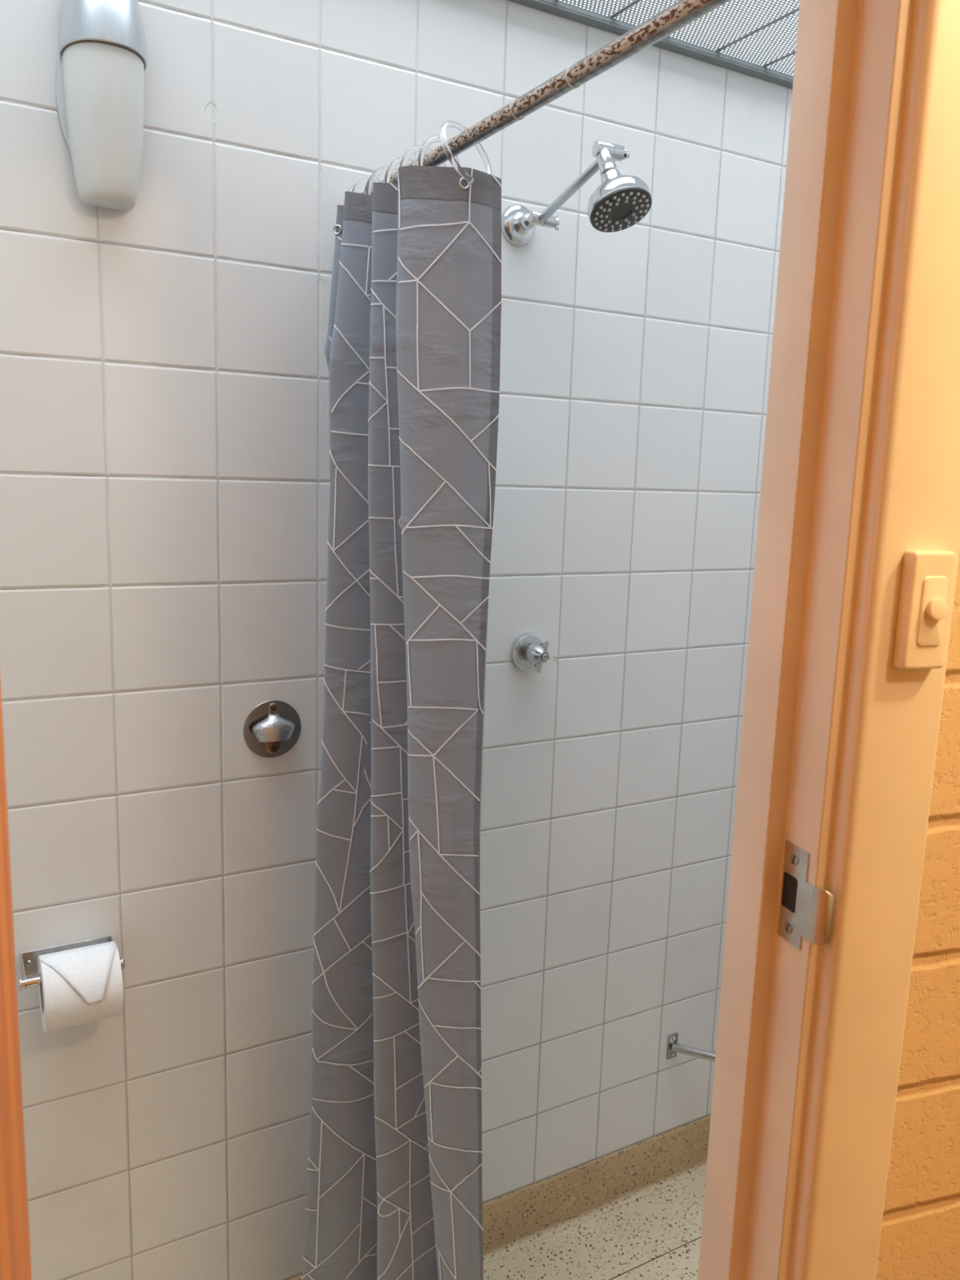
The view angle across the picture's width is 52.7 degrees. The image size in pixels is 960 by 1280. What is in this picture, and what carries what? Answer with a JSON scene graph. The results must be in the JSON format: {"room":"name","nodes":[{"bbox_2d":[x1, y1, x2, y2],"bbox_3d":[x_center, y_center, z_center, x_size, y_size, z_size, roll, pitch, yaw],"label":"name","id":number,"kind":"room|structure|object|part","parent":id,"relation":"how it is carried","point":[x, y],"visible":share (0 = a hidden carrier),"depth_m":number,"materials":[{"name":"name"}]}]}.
{"room":"hallway outside bathroom","nodes":[
{"label":"hallway outside bathroom","id":0,"kind":"room"},
{"bbox_2d":[0,0,792,1279],"bbox_3d":[-0.386,0.114,1.494,2.650,2.214,0.090,-4,11,-29],"label":"wall","id":1,"kind":"structure","parent":0,"point":[165,440],"depth_m":1.50,"materials":[{"name":"white tile"}]},
{"bbox_2d":[17,935,124,991],"bbox_3d":[-0.574,0.457,1.358,0.136,0.034,0.069,-4,11,-29],"label":"toilet roll holder","id":2,"kind":"object","parent":1,"relation":"attached to","point":[28,959],"visible":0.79,"depth_m":1.36,"materials":[{"name":"silver metal"}]},
{"bbox_3d":[-0.626,0.460,1.329,0.001,0.034,0.068,-4,11,-29],"label":"arm","id":3,"kind":"part","parent":2,"relation":"part of","materials":[{"name":"silver metal"}]},
{"bbox_3d":[-0.590,0.452,1.387,0.119,0.034,0.001,-4,11,-29],"label":"wall plate","id":4,"kind":"part","parent":2,"relation":"part of","materials":[{"name":"silver metal"}]},
{"bbox_2d":[37,941,124,1032],"bbox_3d":[-0.553,0.479,1.342,0.098,0.103,0.106,-4,11,-29],"label":"toilet roll","id":5,"kind":"object","parent":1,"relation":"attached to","point":[82,985],"visible":0.97,"depth_m":1.31,"materials":[{"name":"white paper"}]},
{"bbox_2d":[55,0,146,210],"bbox_3d":[-0.462,-0.712,1.193,0.107,0.326,0.082,-4,11,-29],"label":"wall light","id":6,"kind":"object","parent":1,"relation":"attached to","point":[101,65],"visible":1,"depth_m":1.18,"materials":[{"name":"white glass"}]},
{"bbox_3d":[-0.483,-0.686,1.227,0.100,0.192,0.011,-4,11,-29],"label":"plate","id":7,"kind":"part","parent":6,"relation":"part of","materials":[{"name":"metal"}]},
{"bbox_2d":[243,699,301,757],"bbox_3d":[-0.311,0.138,1.472,0.090,0.090,0.028,-4,11,-29],"label":"bottle opener","id":8,"kind":"object","parent":1,"relation":"attached to","point":[272,728],"visible":1,"depth_m":1.47,"materials":[{"name":"metal"}]},
{"bbox_2d":[252,713,294,742],"bbox_3d":[-0.310,0.134,1.469,0.067,0.040,0.022,-4,11,-29],"label":"hood","id":9,"kind":"object","parent":8,"relation":"attached to","point":[266,727],"depth_m":1.47,"materials":[{"name":"metal"}]},
{"bbox_2d":[288,1115,711,1279],"bbox_3d":[-0.444,1.161,1.593,2.528,0.114,0.020,-4,11,-29],"label":"baseboard","id":10,"kind":"structure","parent":1,"relation":"attached to","point":[516,1220],"depth_m":1.97,"materials":[{"name":"stone"}]},
{"bbox_2d":[510,632,557,672],"bbox_3d":[0.096,0.025,1.666,0.068,0.068,0.060,-4,11,-29],"label":"tap","id":11,"kind":"object","parent":1,"relation":"attached to","point":[528,651],"visible":1,"depth_m":1.67,"materials":[{"name":"silver metal"}]},
{"bbox_3d":[0.102,0.026,1.657,0.039,0.039,0.034,-4,11,-29],"label":"handle","id":12,"kind":"part","parent":11,"relation":"part of","materials":[{"name":"silver metal"}]},
{"bbox_2d":[360,0,730,195],"bbox_3d":[0.026,-0.564,1.047,0.029,0.029,0.859,-4,11,-29],"label":"rail","id":13,"kind":"object","parent":1,"relation":"attached to","point":[682,13],"visible":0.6,"depth_m":0.92,"materials":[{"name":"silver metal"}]},
{"bbox_2d":[343,183,365,205],"bbox_3d":[-0.162,-0.600,1.365,0.007,0.080,0.080,12,14,39],"label":"curtain ring","id":14,"kind":"object","parent":13,"relation":"hanging from","point":[363,185],"visible":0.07,"depth_m":1.34,"materials":[{"name":"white plastic"}]},
{"bbox_2d":[351,177,381,192],"bbox_3d":[-0.144,-0.595,1.335,0.080,0.080,0.010,-6,12,-38],"label":"curtain ring","id":15,"kind":"object","parent":13,"relation":"hanging from","point":[362,181],"visible":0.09,"depth_m":1.31,"materials":[{"name":"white plastic"}]},
{"bbox_2d":[364,172,386,194],"bbox_3d":[-0.130,-0.590,1.309,0.011,0.080,0.080,8,12,34],"label":"curtain ring","id":16,"kind":"object","parent":13,"relation":"hanging from","point":[382,174],"visible":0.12,"depth_m":1.28,"materials":[{"name":"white plastic"}]},
{"bbox_2d":[365,166,397,195],"bbox_3d":[-0.117,-0.586,1.288,0.080,0.080,0.007,-6,12,-39],"label":"curtain ring","id":17,"kind":"object","parent":13,"relation":"hanging from","point":[368,191],"visible":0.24,"depth_m":1.26,"materials":[{"name":"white plastic"}]},
{"bbox_2d":[383,156,413,182],"bbox_3d":[-0.095,-0.578,1.249,0.013,0.080,0.080,10,12,38],"label":"curtain ring","id":18,"kind":"object","parent":13,"relation":"hanging from","point":[397,161],"visible":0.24,"depth_m":1.22,"materials":[{"name":"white plastic"}]},
{"bbox_2d":[399,145,446,167],"bbox_3d":[-0.068,-0.570,1.202,0.080,0.080,0.007,-7,14,-41],"label":"curtain ring","id":19,"kind":"object","parent":13,"relation":"hanging from","point":[416,148],"visible":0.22,"depth_m":1.18,"materials":[{"name":"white plastic"}]},
{"bbox_2d":[417,135,459,165],"bbox_3d":[-0.049,-0.563,1.168,0.010,0.080,0.080,9,12,35],"label":"curtain ring","id":20,"kind":"object","parent":13,"relation":"hanging from","point":[428,142],"visible":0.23,"depth_m":1.14,"materials":[{"name":"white plastic"}]},
{"bbox_2d":[440,120,491,186],"bbox_3d":[-0.015,-0.553,1.103,0.038,0.073,0.080,10,13,40],"label":"curtain ring","id":21,"kind":"object","parent":13,"relation":"hanging from","point":[460,170],"visible":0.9,"depth_m":1.09,"materials":[{"name":"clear plastic"}]},
{"bbox_2d":[301,165,502,1279],"bbox_3d":[-0.108,0.308,1.377,0.320,1.783,0.260,6,10,21],"label":"shower curtain","id":22,"kind":"object","parent":21,"relation":"hanging from","point":[394,1191],"visible":1,"depth_m":1.28,"materials":[{"name":"grey fabric"}]},
{"bbox_2d":[501,140,652,246],"bbox_3d":[0.134,-0.640,1.411,0.088,0.120,0.317,-4,11,-29],"label":"shower","id":23,"kind":"object","parent":1,"relation":"attached to","point":[620,202],"visible":1,"depth_m":1.33,"materials":[{"name":"silver metal"}]},
{"bbox_3d":[0.133,-0.661,1.424,0.014,0.061,0.168,-3,11,-28],"label":"arm","id":24,"kind":"part","parent":23,"relation":"part of","materials":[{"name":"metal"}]},
{"bbox_2d":[507,0,793,88],"bbox_3d":[-0.375,-0.955,1.232,2.528,0.013,0.021,-4,11,-29],"label":"trim","id":25,"kind":"structure","parent":1,"relation":"attached to","point":[555,7],"depth_m":1.62,"materials":[{"name":"grey metal"}]},
{"bbox_2d":[666,1032,715,1062],"bbox_3d":[0.621,0.874,1.949,0.484,0.058,0.022,6,10,21],"label":"bar","id":26,"kind":"object","parent":1,"relation":"attached to","point":[673,1046],"visible":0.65,"depth_m":2.01,"materials":[{"name":"metal"}]},
{"bbox_3d":[0.403,0.851,2.031,0.025,0.054,0.003,-4,11,-29],"label":"wall plate","id":27,"kind":"part","parent":26,"relation":"part of","materials":[{"name":"metal"}]},
{"bbox_2d":[483,1170,706,1279],"bbox_3d":[-0.168,1.334,1.122,2.530,0.050,1.154,-4,11,-29],"label":"floor","id":28,"kind":"structure","parent":0,"point":[656,1235],"depth_m":1.90,"materials":[{"name":"stone"}]},
{"bbox_2d":[556,0,799,76],"bbox_3d":[-0.095,-0.861,0.694,2.580,0.001,1.250,-4,11,-29],"label":"ceiling","id":29,"kind":"structure","parent":0,"point":[630,4],"depth_m":1.56,"materials":[{"name":"metal"}]},
{"bbox_2d":[875,548,959,1279],"bbox_3d":[0.233,0.184,0.755,3.000,2.365,0.084,-1,10,-18],"label":"wall","id":30,"kind":"structure","parent":0,"point":[920,1237],"depth_m":0.78,"materials":[{"name":"orange painted concrete block"}]},
{"bbox_2d":[697,0,959,1279],"bbox_3d":[-0.038,0.294,0.686,0.739,2.154,0.108,-1,10,-18],"label":"door frame","id":31,"kind":"structure","parent":30,"relation":"in","point":[861,462],"depth_m":0.70,"materials":[{"name":"beige paint"}]},
{"bbox_2d":[0,675,31,1279],"bbox_3d":[-0.188,0.407,0.284,0.038,2.033,0.570,-1,10,-18],"label":"door","id":32,"kind":"structure","parent":31,"relation":"attached to","point":[15,1241],"depth_m":0.50,"materials":[{"name":"orange wood"}]},
{"bbox_3d":[0.241,0.196,0.738,0.001,0.077,0.037,-1,10,-18],"label":"plate","id":33,"kind":"part","parent":31,"relation":"part of","materials":[{"name":"silver metal"}]},
{"bbox_2d":[892,550,955,670],"bbox_3d":[0.313,-0.020,0.677,0.037,0.084,0.017,-1,10,-18],"label":"light switch","id":34,"kind":"object","parent":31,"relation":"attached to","point":[927,575],"visible":1,"depth_m":0.67,"materials":[{"name":"beige plastic"}]}
]}

